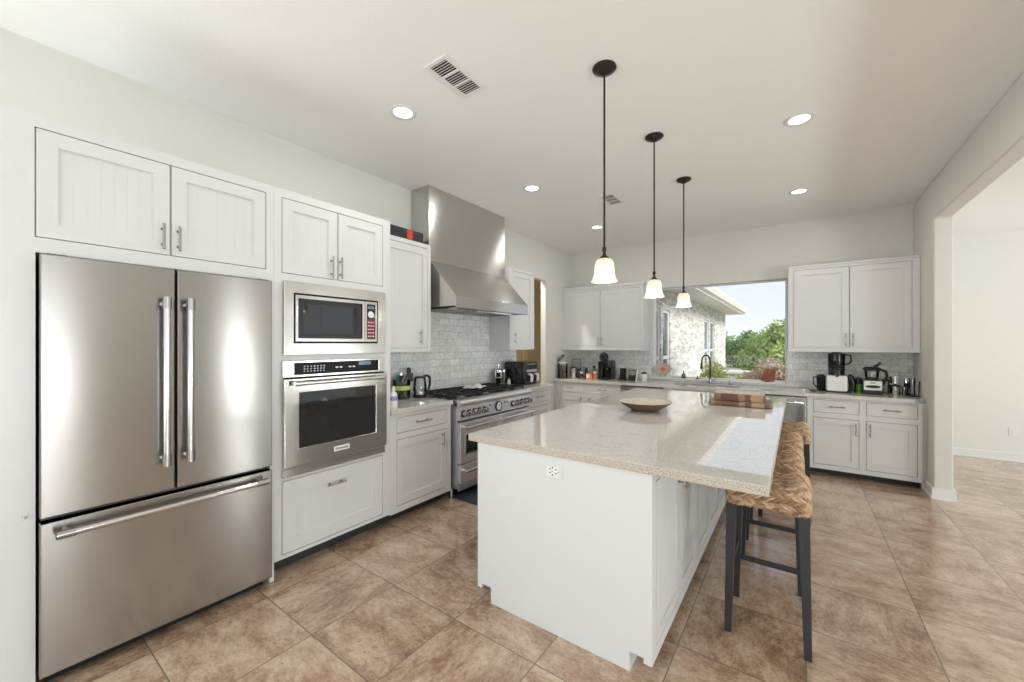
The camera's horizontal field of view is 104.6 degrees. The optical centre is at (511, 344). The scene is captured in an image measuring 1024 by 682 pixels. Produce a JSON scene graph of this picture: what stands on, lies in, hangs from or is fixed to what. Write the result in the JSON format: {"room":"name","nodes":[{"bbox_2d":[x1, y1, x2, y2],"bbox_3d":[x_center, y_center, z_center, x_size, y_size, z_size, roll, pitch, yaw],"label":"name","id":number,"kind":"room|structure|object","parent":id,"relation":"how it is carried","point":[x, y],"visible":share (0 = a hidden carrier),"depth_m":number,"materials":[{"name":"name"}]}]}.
{"room":"kitchen","nodes":[
{"label":"kitchen","id":0,"kind":"room"},
{"bbox_2d":[0,27,570,410],"bbox_3d":[-1.796,-0.051,3.075,0.090,3.045,10.089,0,0,36],"label":"wall","id":1,"kind":"structure","parent":0,"point":[36,78],"depth_m":2.65,"materials":[{"name":"paint"}]},
{"bbox_2d":[390,235,430,351],"bbox_3d":[-1.096,-0.441,3.649,0.368,1.025,0.650,0,0,36],"label":"upper cabinet","id":2,"kind":"object","parent":1,"relation":"attached to","point":[410,261],"visible":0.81,"depth_m":3.64,"materials":[{"name":"paint"}]},
{"bbox_2d":[390,224,422,242],"bbox_3d":[-1.101,-1.007,3.663,0.268,0.104,0.501,0,0,36],"label":"storage box","id":3,"kind":"object","parent":2,"relation":"on","point":[395,230],"visible":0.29,"depth_m":3.62,"materials":[{"name":"black plastic"}]},
{"bbox_2d":[390,312,515,395],"bbox_3d":[-0.688,-0.001,4.527,0.010,1.055,2.550,0,0,36],"label":"backsplash","id":4,"kind":"structure","parent":1,"relation":"attached to","point":[460,354],"depth_m":4.55,"materials":[{"name":"tile"}]},
{"bbox_2d":[411,185,527,316],"bbox_3d":[-0.419,-0.950,4.379,0.615,1.243,1.249,0,0,36],"label":"range hood","id":5,"kind":"object","parent":1,"relation":"attached to","point":[466,239],"visible":0.89,"depth_m":4.18,"materials":[{"name":"metal"}]},
{"bbox_2d":[489,266,533,349],"bbox_3d":[0.017,-0.444,5.193,0.368,1.030,0.555,0,0,36],"label":"upper cabinet","id":6,"kind":"object","parent":1,"relation":"attached to","point":[515,332],"visible":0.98,"depth_m":5.05,"materials":[{"name":"paint"}]},
{"bbox_2d":[0,0,1023,253],"bbox_3d":[-1.203,-1.649,2.647,7.424,0.150,10.089,0,0,36],"label":"ceiling","id":7,"kind":"structure","parent":0,"point":[894,89],"depth_m":2.40,"materials":[{"name":"paint"}]},
{"bbox_2d":[389,104,416,119],"bbox_3d":[-0.740,-1.569,2.683,0.180,0.008,0.180,0,0,36],"label":"recessed light","id":8,"kind":"object","parent":7,"relation":"in","point":[399,111],"visible":1,"depth_m":2.68,"materials":[{"name":"white plastic"}]},
{"bbox_2d":[423,54,485,98],"bbox_3d":[-0.330,-1.569,2.334,0.180,0.008,0.350,0,0,36],"label":"ceiling vent","id":9,"kind":"object","parent":7,"relation":"in","point":[444,68],"visible":1,"depth_m":2.32,"materials":[{"name":"metal"}]},
{"bbox_2d":[523,185,540,191],"bbox_3d":[0.202,-1.569,3.989,0.180,0.008,0.180,0,0,36],"label":"recessed light","id":10,"kind":"object","parent":7,"relation":"in","point":[529,188],"visible":1,"depth_m":3.99,"materials":[{"name":"white plastic"}]},
{"bbox_2d":[590,225,602,228],"bbox_3d":[1.144,-1.569,5.317,0.180,0.008,0.180,0,0,36],"label":"recessed light","id":11,"kind":"object","parent":7,"relation":"in","point":[594,226],"visible":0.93,"depth_m":5.32,"materials":[{"name":"white plastic"}]},
{"bbox_2d":[591,59,617,283],"bbox_3d":[0.526,-0.964,2.253,0.150,1.219,0.150,0,0,36],"label":"pendant light","id":12,"kind":"object","parent":7,"relation":"hanging from","point":[604,273],"visible":1,"depth_m":2.23,"materials":[{"name":"white glass"}]},
{"bbox_2d":[598,193,624,205],"bbox_3d":[1.082,-1.569,4.299,0.171,0.008,0.332,0,0,36],"label":"ceiling vent","id":13,"kind":"object","parent":7,"relation":"in","point":[610,199],"visible":0.97,"depth_m":4.29,"materials":[{"name":"metal"}]},
{"bbox_2d":[644,132,664,297],"bbox_3d":[1.078,-0.964,2.998,0.150,1.219,0.150,0,0,36],"label":"pendant light","id":14,"kind":"object","parent":7,"relation":"hanging from","point":[654,286],"visible":1,"depth_m":2.99,"materials":[{"name":"white glass"}]},
{"bbox_2d":[676,176,691,307],"bbox_3d":[1.639,-0.964,3.776,0.150,1.219,0.150,0,0,36],"label":"pendant light","id":15,"kind":"object","parent":7,"relation":"hanging from","point":[683,300],"visible":1,"depth_m":3.75,"materials":[{"name":"white glass"}]},
{"bbox_2d":[788,188,809,194],"bbox_3d":[2.951,-1.569,4.067,0.180,0.008,0.180,0,0,36],"label":"recessed light","id":16,"kind":"object","parent":7,"relation":"in","point":[799,190],"visible":1,"depth_m":4.07,"materials":[{"name":"white plastic"}]},
{"bbox_2d":[784,112,814,126],"bbox_3d":[2.007,-1.569,2.765,0.180,0.008,0.180,0,0,36],"label":"recessed light","id":17,"kind":"object","parent":7,"relation":"in","point":[798,119],"visible":1,"depth_m":2.76,"materials":[{"name":"white plastic"}]},
{"bbox_2d":[35,455,1023,681],"bbox_3d":[1.063,1.531,1.878,12.000,0.120,11.490,0,0,36],"label":"floor","id":18,"kind":"structure","parent":0,"point":[907,585],"depth_m":2.18,"materials":[{"name":"tile"}]},
{"bbox_2d":[0,104,273,681],"bbox_3d":[-1.999,0.246,2.190,0.607,2.450,1.040,0,0,36],"label":"tall cabinet","id":19,"kind":"object","parent":18,"relation":"on","point":[69,190],"visible":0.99,"depth_m":1.76,"materials":[{"name":"paint"}]},
{"bbox_2d":[35,253,271,681],"bbox_3d":[-1.934,0.542,2.183,0.680,1.858,0.906,0,0,36],"label":"refrigerator","id":20,"kind":"object","parent":18,"relation":"on","point":[153,385],"visible":1,"depth_m":1.91,"materials":[{"name":"metal"}]},
{"bbox_2d":[274,187,389,569],"bbox_3d":[-1.442,0.246,2.963,0.607,2.450,0.864,0,0,36],"label":"tall cabinet","id":21,"kind":"object","parent":18,"relation":"on","point":[319,242],"visible":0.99,"depth_m":2.73,"materials":[{"name":"paint"}]},
{"bbox_2d":[281,358,386,478],"bbox_3d":[-1.358,0.475,2.888,0.530,0.736,0.758,0,0,36],"label":"oven","id":22,"kind":"object","parent":21,"relation":"in","point":[334,410],"visible":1,"depth_m":2.72,"materials":[{"name":"metal"}]},
{"bbox_2d":[283,280,385,354],"bbox_3d":[-1.364,-0.165,2.900,0.386,0.471,0.755,0,0,36],"label":"microwave","id":23,"kind":"object","parent":21,"relation":"in","point":[317,319],"visible":0.99,"depth_m":2.74,"materials":[{"name":"metal"}]},
{"bbox_2d":[381,405,450,523],"bbox_3d":[-0.990,1.019,3.590,0.607,0.904,0.678,0,0,36],"label":"base cabinet","id":24,"kind":"object","parent":18,"relation":"on","point":[420,440],"visible":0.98,"depth_m":3.41,"materials":[{"name":"paint"}]},
{"bbox_2d":[390,396,452,414],"bbox_3d":[-0.993,0.547,3.599,0.592,0.039,0.690,0,0,36],"label":"countertop","id":25,"kind":"structure","parent":24,"relation":"on","point":[412,404],"depth_m":3.51,"materials":[{"name":"beige stone"}]},
{"bbox_2d":[390,386,397,408],"bbox_3d":[-0.973,0.436,3.246,0.068,0.182,0.068,0,0,36],"label":"soap bottle","id":26,"kind":"object","parent":25,"relation":"on","point":[393,395],"visible":0.87,"depth_m":3.22,"materials":[{"name":"white plastic"}]},
{"bbox_2d":[393,379,410,399],"bbox_3d":[-1.071,0.436,3.835,0.170,0.182,0.170,0,0,36],"label":"jar","id":27,"kind":"object","parent":25,"relation":"on","point":[397,387],"visible":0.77,"depth_m":3.79,"materials":[{"name":"green glass"}]},
{"bbox_2d":[395,375,404,396],"bbox_3d":[-1.078,0.407,3.814,0.096,0.220,0.014,0,0,-35],"label":"utensil","id":28,"kind":"object","parent":27,"relation":"in","point":[396,376],"visible":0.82,"depth_m":3.79,"materials":[{"name":"teal plastic"}]},
{"bbox_2d":[399,376,403,397],"bbox_3d":[-1.056,0.408,3.780,0.023,0.217,0.085,0,0,15],"label":"utensil","id":29,"kind":"object","parent":27,"relation":"in","point":[400,377],"visible":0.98,"depth_m":3.76,"materials":[{"name":"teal plastic"}]},
{"bbox_2d":[398,367,410,396],"bbox_3d":[-1.051,0.373,3.872,0.136,0.289,0.023,0,0,-42],"label":"utensil","id":30,"kind":"object","parent":27,"relation":"in","point":[408,370],"visible":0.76,"depth_m":3.88,"materials":[{"name":"black plastic"}]},
{"bbox_2d":[399,373,412,397],"bbox_3d":[-1.027,0.400,3.839,0.135,0.236,0.014,0,0,-33],"label":"utensil","id":31,"kind":"object","parent":27,"relation":"in","point":[409,375],"visible":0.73,"depth_m":3.85,"materials":[{"name":"black plastic"}]},
{"bbox_2d":[413,374,430,397],"bbox_3d":[-0.884,0.416,3.933,0.198,0.222,0.135,0,0,-29],"label":"kettle","id":32,"kind":"object","parent":25,"relation":"on","point":[417,393],"visible":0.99,"depth_m":3.88,"materials":[{"name":"black plastic"}]},
{"bbox_2d":[452,485,477,505],"bbox_3d":[-0.084,1.464,4.109,0.420,0.014,1.100,0,0,36],"label":"floor mat","id":33,"kind":"object","parent":18,"relation":"on","point":[470,495],"visible":0.24,"depth_m":3.78,"materials":[{"name":"rubber"}]},
{"bbox_2d":[427,382,534,496],"bbox_3d":[-0.370,0.979,4.355,0.722,0.985,1.210,0,0,36],"label":"range","id":34,"kind":"object","parent":18,"relation":"on","point":[472,410],"visible":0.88,"depth_m":3.89,"materials":[{"name":"metal"}]},
{"bbox_2d":[427,388,517,402],"bbox_3d":[-0.418,0.546,4.390,0.560,0.021,1.190,0,0,36],"label":"cooktop","id":35,"kind":"object","parent":34,"relation":"in","point":[454,399],"depth_m":4.04,"materials":[{"name":"metal"}]},
{"bbox_2d":[463,383,485,388],"bbox_3d":[-0.415,0.462,4.392,0.225,0.048,0.300,0,0,19],"label":"dish towel","id":36,"kind":"object","parent":34,"relation":"on","point":[477,385],"visible":1,"depth_m":4.35,"materials":[{"name":"white fabric"}]},
{"bbox_2d":[516,279,540,382],"bbox_3d":[0.068,-0.039,7.692,0.587,3.020,2.560,0,0,36],"label":"pantry cabinet","id":37,"kind":"object","parent":18,"relation":"on","point":[534,354],"visible":0.02,"depth_m":7.85,"materials":[{"name":"brown wood"}]},
{"bbox_2d":[529,387,550,416],"bbox_3d":[0.123,1.019,5.135,0.607,0.904,0.605,0,0,36],"label":"base cabinet","id":38,"kind":"object","parent":18,"relation":"on","point":[541,403],"visible":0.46,"depth_m":5.03,"materials":[{"name":"paint"}]},
{"bbox_2d":[489,383,552,389],"bbox_3d":[0.119,0.547,5.142,0.592,0.039,0.630,0,0,36],"label":"countertop","id":39,"kind":"structure","parent":38,"relation":"on","point":[536,386],"depth_m":5.03,"materials":[{"name":"beige stone"}]},
{"bbox_2d":[495,365,505,383],"bbox_3d":[-0.147,0.394,5.047,0.150,0.266,0.102,0,0,1],"label":"press","id":40,"kind":"object","parent":39,"relation":"on","point":[498,372],"visible":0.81,"depth_m":5.01,"materials":[{"name":"silver glass"}]},
{"bbox_2d":[502,368,505,383],"bbox_3d":[-0.114,0.421,5.136,0.070,0.212,0.070,0,0,36],"label":"canister","id":41,"kind":"object","parent":39,"relation":"on","point":[503,369],"visible":0.66,"depth_m":5.10,"materials":[{"name":"metal"}]},
{"bbox_2d":[505,361,538,384],"bbox_3d":[0.149,0.377,5.257,0.386,0.300,0.335,0,0,36],"label":"air fryer","id":42,"kind":"object","parent":39,"relation":"on","point":[519,372],"visible":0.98,"depth_m":5.14,"materials":[{"name":"black plastic"}]},
{"bbox_2d":[525,373,532,382],"bbox_3d":[0.195,0.439,5.133,0.166,0.133,0.142,0,0,36],"label":"basket","id":43,"kind":"object","parent":42,"relation":"on","point":[528,376],"depth_m":5.09,"materials":[{"name":"silver metal"}]},
{"bbox_2d":[531,372,538,382],"bbox_3d":[0.281,0.439,5.251,0.166,0.133,0.142,0,0,36],"label":"basket","id":44,"kind":"object","parent":42,"relation":"on","point":[535,375],"depth_m":5.21,"materials":[{"name":"silver metal"}]},
{"bbox_2d":[554,381,585,409],"bbox_3d":[1.075,1.034,6.500,0.561,0.874,0.637,0,0,36],"label":"base cabinet","id":45,"kind":"object","parent":18,"relation":"on","point":[566,394],"visible":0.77,"depth_m":6.29,"materials":[{"name":"paint"}]},
{"bbox_2d":[478,442,725,670],"bbox_3d":[1.036,1.019,3.134,1.034,0.904,2.804,0,0,36],"label":"kitchen island","id":46,"kind":"object","parent":18,"relation":"on","point":[604,560],"visible":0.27,"depth_m":1.97,"materials":[{"name":"paint"}]},
{"bbox_2d":[546,465,558,477],"bbox_3d":[0.205,0.646,2.006,0.073,0.050,0.003,0,0,36],"label":"outlet","id":47,"kind":"object","parent":46,"relation":"attached to","point":[552,471],"depth_m":2.00,"materials":[{"name":"white plastic"}]},
{"bbox_2d":[543,462,562,480],"bbox_3d":[0.206,0.646,2.009,0.116,0.076,0.004,0,0,36],"label":"outlet plate","id":48,"kind":"object","parent":46,"relation":"attached to","point":[552,471],"depth_m":2.00,"materials":[{"name":"paint"}]},
{"bbox_2d":[469,388,786,496],"bbox_3d":[1.217,0.546,3.101,1.484,0.040,2.985,0,0,36],"label":"island countertop","id":49,"kind":"structure","parent":46,"relation":"on","point":[691,439],"depth_m":2.25,"materials":[{"name":"beige stone"}]},
{"bbox_2d":[619,398,671,411],"bbox_3d":[1.055,0.491,3.141,0.404,0.071,0.404,0,0,36],"label":"bowl","id":50,"kind":"object","parent":49,"relation":"on","point":[636,404],"visible":1,"depth_m":3.14,"materials":[{"name":"brown wood"}]},
{"bbox_2d":[709,396,772,408],"bbox_3d":[2.005,0.508,3.467,0.470,0.036,0.390,0,0,34],"label":"chopping board","id":51,"kind":"object","parent":49,"relation":"on","point":[768,404],"visible":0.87,"depth_m":3.32,"materials":[{"name":"brown wood"}]},
{"bbox_2d":[714,390,765,402],"bbox_3d":[2.012,0.459,3.493,0.380,0.062,0.270,0,0,34],"label":"chopping board","id":52,"kind":"object","parent":51,"relation":"on","point":[729,395],"visible":1,"depth_m":3.41,"materials":[{"name":"brown wood"}]},
{"bbox_2d":[586,383,621,401],"bbox_3d":[1.529,1.034,6.173,0.556,0.874,0.637,0,0,36],"label":"base cabinet","id":53,"kind":"object","parent":18,"relation":"on","point":[593,390],"visible":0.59,"depth_m":5.97,"materials":[{"name":"paint"}]},
{"bbox_2d":[621,385,671,391],"bbox_3d":[1.982,1.036,5.809,0.599,0.870,0.657,0,0,36],"label":"dishwasher","id":54,"kind":"object","parent":18,"relation":"on","point":[623,387],"visible":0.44,"depth_m":5.67,"materials":[{"name":"metal"}]},
{"bbox_2d":[664,388,714,392],"bbox_3d":[2.635,1.034,5.376,0.960,0.874,0.637,0,0,36],"label":"base cabinet","id":55,"kind":"object","parent":18,"relation":"on","point":[675,389],"visible":0.03,"depth_m":5.23,"materials":[{"name":"paint"}]},
{"bbox_2d":[724,470,812,662],"bbox_3d":[1.347,1.075,2.080,0.368,0.793,0.392,0,0,36],"label":"bar stool","id":56,"kind":"object","parent":18,"relation":"on","point":[790,491],"visible":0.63,"depth_m":1.95,"materials":[{"name":"wicker"}]},
{"bbox_2d":[741,448,804,596],"bbox_3d":[1.657,1.075,2.547,0.368,0.793,0.392,0,0,36],"label":"bar stool","id":57,"kind":"object","parent":18,"relation":"on","point":[789,459],"visible":0.25,"depth_m":2.41,"materials":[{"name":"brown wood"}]},
{"bbox_2d":[746,432,803,539],"bbox_3d":[1.999,1.075,3.022,0.368,0.793,0.392,0,0,36],"label":"bar stool","id":58,"kind":"object","parent":18,"relation":"on","point":[790,439],"visible":0.26,"depth_m":2.88,"materials":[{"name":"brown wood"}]},
{"bbox_2d":[758,422,810,526],"bbox_3d":[2.359,1.075,3.428,0.368,0.793,0.392,0,0,36],"label":"bar stool","id":59,"kind":"object","parent":18,"relation":"on","point":[802,428],"visible":0.37,"depth_m":3.21,"materials":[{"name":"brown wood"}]},
{"bbox_2d":[766,394,806,422],"bbox_3d":[3.257,1.036,4.890,0.611,0.870,0.657,0,0,36],"label":"dishwasher","id":60,"kind":"object","parent":18,"relation":"on","point":[796,406],"visible":0.27,"depth_m":4.55,"materials":[{"name":"metal"}]},
{"bbox_2d":[807,397,922,486],"bbox_3d":[3.902,1.034,4.463,0.929,0.874,0.637,0,0,36],"label":"base cabinet","id":61,"kind":"object","parent":18,"relation":"on","point":[881,441],"visible":0.99,"depth_m":4.21,"materials":[{"name":"paint"}]},
{"bbox_2d":[553,376,925,402],"bbox_3d":[2.581,0.576,5.422,4.266,0.040,0.647,0,0,36],"label":"countertop","id":62,"kind":"structure","parent":61,"relation":"on","point":[791,391],"depth_m":4.95,"materials":[{"name":"beige stone"}]},
{"bbox_2d":[558,355,567,377],"bbox_3d":[0.829,0.365,6.478,0.165,0.383,0.156,0,0,36],"label":"storage jar","id":63,"kind":"object","parent":62,"relation":"on","point":[563,369],"visible":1,"depth_m":6.45,"materials":[{"name":"clear glass"}]},
{"bbox_2d":[570,367,576,377],"bbox_3d":[1.008,0.463,6.497,0.115,0.187,0.115,0,0,36],"label":"canister","id":64,"kind":"object","parent":62,"relation":"on","point":[573,370],"visible":0.98,"depth_m":6.45,"materials":[{"name":"white ceramic"}]},
{"bbox_2d":[577,368,580,377],"bbox_3d":[1.099,0.479,6.481,0.060,0.155,0.060,0,0,36],"label":"spice jar","id":65,"kind":"object","parent":62,"relation":"on","point":[578,369],"visible":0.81,"depth_m":6.46,"materials":[{"name":"clear glass"}]},
{"bbox_2d":[586,373,592,378],"bbox_3d":[1.240,0.510,6.317,0.100,0.092,0.061,0,0,30],"label":"packet","id":66,"kind":"object","parent":62,"relation":"on","point":[588,375],"visible":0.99,"depth_m":6.29,"materials":[{"name":"white plastic"}]},
{"bbox_2d":[598,352,614,379],"bbox_3d":[1.486,0.343,6.233,0.213,0.426,0.270,0,0,36],"label":"coffee maker","id":67,"kind":"object","parent":62,"relation":"on","point":[606,368],"visible":1,"depth_m":6.17,"materials":[{"name":"black plastic"}]},
{"bbox_2d":[618,368,627,380],"bbox_3d":[1.708,0.465,6.104,0.120,0.183,0.100,0,0,41],"label":"dock","id":68,"kind":"object","parent":62,"relation":"on","point":[623,371],"visible":0.98,"depth_m":6.10,"materials":[{"name":"black plastic"}]},
{"bbox_2d":[628,369,637,380],"bbox_3d":[1.842,0.473,6.012,0.137,0.169,0.069,0,0,43],"label":"display","id":69,"kind":"object","parent":62,"relation":"on","point":[633,374],"visible":0.98,"depth_m":6.00,"materials":[{"name":"black plastic"}]},
{"bbox_2d":[640,372,646,380],"bbox_3d":[1.978,0.486,5.939,0.082,0.140,0.099,0,0,-20],"label":"mug","id":70,"kind":"object","parent":62,"relation":"on","point":[643,374],"visible":0.98,"depth_m":5.90,"materials":[{"name":"ceramic"}]},
{"bbox_2d":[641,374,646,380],"bbox_3d":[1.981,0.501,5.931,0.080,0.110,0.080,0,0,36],"label":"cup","id":71,"kind":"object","parent":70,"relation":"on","point":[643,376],"depth_m":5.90,"materials":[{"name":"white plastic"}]},
{"bbox_2d":[700,354,716,383],"bbox_3d":[2.764,0.351,5.564,0.213,0.410,0.056,0,0,21],"label":"faucet","id":72,"kind":"object","parent":62,"relation":"on","point":[708,356],"visible":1,"depth_m":5.55,"materials":[{"name":"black metal"}]},
{"bbox_2d":[813,374,825,390],"bbox_3d":[3.683,0.458,4.731,0.090,0.197,0.115,0,0,-23],"label":"jug","id":73,"kind":"object","parent":62,"relation":"on","point":[821,378],"visible":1,"depth_m":4.69,"materials":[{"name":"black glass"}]},
{"bbox_2d":[825,352,856,392],"bbox_3d":[3.812,0.324,4.588,0.275,0.464,0.198,0,0,36],"label":"juicer","id":74,"kind":"object","parent":62,"relation":"on","point":[837,381],"visible":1,"depth_m":4.54,"materials":[{"name":"white plastic"}]},
{"bbox_2d":[828,367,844,374],"bbox_3d":[3.781,0.312,4.609,0.156,0.095,0.156,0,0,36],"label":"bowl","id":75,"kind":"object","parent":74,"relation":"on","point":[831,370],"depth_m":4.55,"materials":[{"name":"clear glass"}]},
{"bbox_2d":[855,377,861,392],"bbox_3d":[3.990,0.470,4.557,0.072,0.172,0.072,0,0,36],"label":"drink bottle","id":76,"kind":"object","parent":62,"relation":"on","point":[858,380],"visible":0.77,"depth_m":4.53,"materials":[{"name":"green plastic"}]},
{"bbox_2d":[862,362,888,394],"bbox_3d":[4.036,0.377,4.392,0.219,0.359,0.174,0,0,36],"label":"food processor","id":77,"kind":"object","parent":62,"relation":"on","point":[870,385],"visible":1,"depth_m":4.36,"materials":[{"name":"black plastic"}]},
{"bbox_2d":[864,371,878,377],"bbox_3d":[4.016,0.338,4.415,0.128,0.087,0.128,0,0,36],"label":"bowl","id":78,"kind":"object","parent":77,"relation":"on","point":[871,373],"depth_m":4.40,"materials":[{"name":"silver glass"}]},
{"bbox_2d":[881,379,889,393],"bbox_3d":[4.184,0.474,4.430,0.074,0.165,0.074,0,0,36],"label":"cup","id":79,"kind":"object","parent":62,"relation":"on","point":[882,380],"visible":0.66,"depth_m":4.41,"materials":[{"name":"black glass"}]},
{"bbox_2d":[890,384,900,395],"bbox_3d":[4.163,0.493,4.297,0.089,0.127,0.089,0,0,36],"label":"canister","id":80,"kind":"object","parent":62,"relation":"on","point":[895,389],"visible":1,"depth_m":4.26,"materials":[{"name":"metal"}]},
{"bbox_2d":[887,376,899,383],"bbox_3d":[4.160,0.391,4.302,0.086,0.075,0.086,0,0,-9],"label":"steel cup","id":81,"kind":"object","parent":80,"relation":"on","point":[893,379],"visible":1,"depth_m":4.28,"materials":[{"name":"silver metal"}]},
{"bbox_3d":[4.279,0.549,4.226,0.105,0.014,0.190,0,0,36],"label":"serving tray","id":82,"kind":"object","parent":62,"relation":"on","visible":0},
{"bbox_2d":[903,378,908,394],"bbox_3d":[4.279,0.460,4.293,0.044,0.192,0.044,0,0,36],"label":"pepper mill","id":83,"kind":"object","parent":82,"relation":"on","point":[906,380],"visible":0.92,"depth_m":4.28,"materials":[{"name":"silver metal"}]},
{"bbox_2d":[914,381,919,395],"bbox_3d":[4.269,0.467,4.171,0.048,0.150,0.048,0,0,36],"label":"drinking glass","id":84,"kind":"object","parent":82,"relation":"on","point":[914,381],"visible":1,"depth_m":4.16,"materials":[{"name":"clear glass"}]},
{"bbox_2d":[571,204,912,393],"bbox_3d":[2.892,-0.051,5.741,4.399,3.045,0.220,0,0,36],"label":"wall","id":85,"kind":"structure","parent":0,"point":[762,253],"depth_m":5.30,"materials":[{"name":"paint"}]},
{"bbox_2d":[562,281,649,350],"bbox_3d":[1.490,-0.417,6.391,1.360,1.033,0.362,0,0,36],"label":"upper cabinet","id":86,"kind":"object","parent":85,"relation":"attached to","point":[609,316],"visible":0.97,"depth_m":6.22,"materials":[{"name":"paint"}]},
{"bbox_2d":[651,279,786,384],"bbox_3d":[2.887,-0.163,5.665,1.730,1.379,0.150,0,0,36],"label":"window","id":87,"kind":"structure","parent":85,"relation":"in","point":[654,300],"depth_m":5.68,"materials":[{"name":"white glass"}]},
{"bbox_2d":[654,363,670,376],"bbox_3d":[2.304,0.400,6.059,0.264,0.219,0.068,0,0,36],"label":"decorative plate","id":88,"kind":"object","parent":87,"relation":"on","point":[662,369],"visible":1,"depth_m":6.06,"materials":[{"name":"ceramic"}]},
{"bbox_2d":[760,368,775,381],"bbox_3d":[3.423,0.418,5.281,0.182,0.183,0.065,0,0,36],"label":"flower pot","id":89,"kind":"object","parent":87,"relation":"on","point":[768,375],"visible":1,"depth_m":5.28,"materials":[{"name":"red ceramic"}]},
{"bbox_2d":[571,349,912,393],"bbox_3d":[2.772,0.314,5.686,4.266,0.484,0.010,0,0,36],"label":"backsplash","id":90,"kind":"structure","parent":85,"relation":"attached to","point":[900,365],"depth_m":5.01,"materials":[{"name":"tile"}]},
{"bbox_2d":[800,371,815,379],"bbox_3d":[3.728,0.396,4.985,0.162,0.116,0.008,0,0,36],"label":"power outlet","id":91,"kind":"object","parent":85,"relation":"attached to","point":[804,375],"visible":0.98,"depth_m":4.98,"materials":[{"name":"white plastic"}]},
{"bbox_2d":[787,255,919,352],"bbox_3d":[3.930,-0.425,4.633,1.150,1.036,0.362,0,0,36],"label":"upper cabinet","id":92,"kind":"object","parent":85,"relation":"attached to","point":[871,305],"visible":1,"depth_m":4.48,"materials":[{"name":"paint"}]},
{"bbox_2d":[913,72,1023,489],"bbox_3d":[1.711,-0.051,0.455,0.130,3.045,9.739,0,0,36],"label":"wall","id":93,"kind":"structure","parent":0,"point":[996,145],"depth_m":3.72,"materials":[{"name":"paint"}]},
{"bbox_2d":[920,403,926,489],"bbox_3d":[4.310,1.034,4.203,0.036,0.874,0.540,0,0,36],"label":"trim","id":94,"kind":"structure","parent":93,"relation":"attached to","point":[922,485],"depth_m":3.98,"materials":[{"name":"paint"}]},
{"bbox_2d":[923,480,957,502],"bbox_3d":[4.358,1.419,4.127,0.162,0.105,1.007,0,0,36],"label":"baseboard","id":95,"kind":"structure","parent":93,"relation":"attached to","point":[934,492],"depth_m":3.73,"materials":[{"name":"paint"}]},
{"bbox_2d":[953,230,1023,453],"bbox_3d":[7.271,0.021,4.313,4.376,2.900,0.120,0,0,36],"label":"wall","id":96,"kind":"structure","parent":0,"point":[988,269],"depth_m":5.07,"materials":[{"name":"paint"}]},
{"bbox_2d":[953,447,1023,462],"bbox_3d":[7.231,1.419,4.257,4.376,0.105,0.031,0,0,36],"label":"baseboard","id":97,"kind":"structure","parent":96,"relation":"attached to","point":[1003,456],"depth_m":5.06,"materials":[{"name":"paint"}]},
{"bbox_2d":[1009,427,1016,436],"bbox_3d":[6.274,1.099,4.951,0.070,0.116,0.008,0,0,36],"label":"power outlet","id":98,"kind":"object","parent":96,"relation":"attached to","point":[1012,430],"visible":1,"depth_m":4.95,"materials":[{"name":"white plastic"}]},
{"bbox_2d":[953,158,1023,237],"bbox_3d":[4.074,-1.569,-0.292,4.576,0.310,11.490,0,0,36],"label":"ceiling","id":99,"kind":"structure","parent":0,"point":[998,208],"depth_m":4.16,"materials":[{"name":"paint"}]},
{"label":"outside","id":100,"kind":"structure","parent":0,"visible":0},
{"bbox_2d":[725,364,746,369],"bbox_3d":[40.760,2.031,61.062,120.000,0.120,133.261,0,0,36],"label":"ground","id":101,"kind":"structure","parent":100,"point":[726,366],"depth_m":31.89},
{"bbox_2d":[657,287,746,376],"bbox_3d":[3.590,-0.254,11.353,4.620,4.550,9.621,0,0,36],"label":"house wing","id":102,"kind":"object","parent":101,"relation":"on","point":[684,335],"visible":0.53,"depth_m":9.23,"materials":[{"name":"stone"}]},
{"bbox_2d":[699,359,729,377],"bbox_3d":[3.945,1.129,7.753,1.162,1.695,0.836,0,0,41],"label":"shrub","id":103,"kind":"object","parent":101,"relation":"on","point":[717,372],"visible":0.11,"depth_m":7.61,"materials":[{"name":"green plant"}]},
{"bbox_2d":[725,331,737,342],"bbox_3d":[23.642,0.473,44.644,6.777,4.108,4.373,0,0,36],"label":"tree","id":104,"kind":"object","parent":101,"relation":"on","point":[733,336],"visible":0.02,"depth_m":43.67,"materials":[{"name":"green plant"}]},
{"bbox_2d":[725,329,767,370],"bbox_3d":[11.301,0.641,19.079,3.425,2.669,1.883,0,0,36],"label":"tree","id":105,"kind":"object","parent":101,"relation":"on","point":[731,349],"visible":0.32,"depth_m":18.99,"materials":[{"name":"green plant"}]},
{"bbox_2d":[723,370,776,378],"bbox_3d":[6.415,1.326,9.645,2.700,1.290,0.450,0,0,36],"label":"wall","id":106,"kind":"structure","parent":101,"relation":"on","point":[731,373],"depth_m":10.01,"materials":[{"name":"stone"}]},
{"bbox_2d":[734,319,784,371],"bbox_3d":[7.478,0.453,10.501,2.796,3.324,1.918,0,0,36],"label":"tree","id":107,"kind":"object","parent":101,"relation":"on","point":[774,339],"visible":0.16,"depth_m":10.70,"materials":[{"name":"green plant"}]},
{"bbox_2d":[738,357,784,380],"bbox_3d":[5.280,1.121,7.999,1.323,1.715,0.950,0,0,36],"label":"shrub","id":108,"kind":"object","parent":101,"relation":"on","point":[780,376],"visible":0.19,"depth_m":8.03,"materials":[{"name":"pink plant"}]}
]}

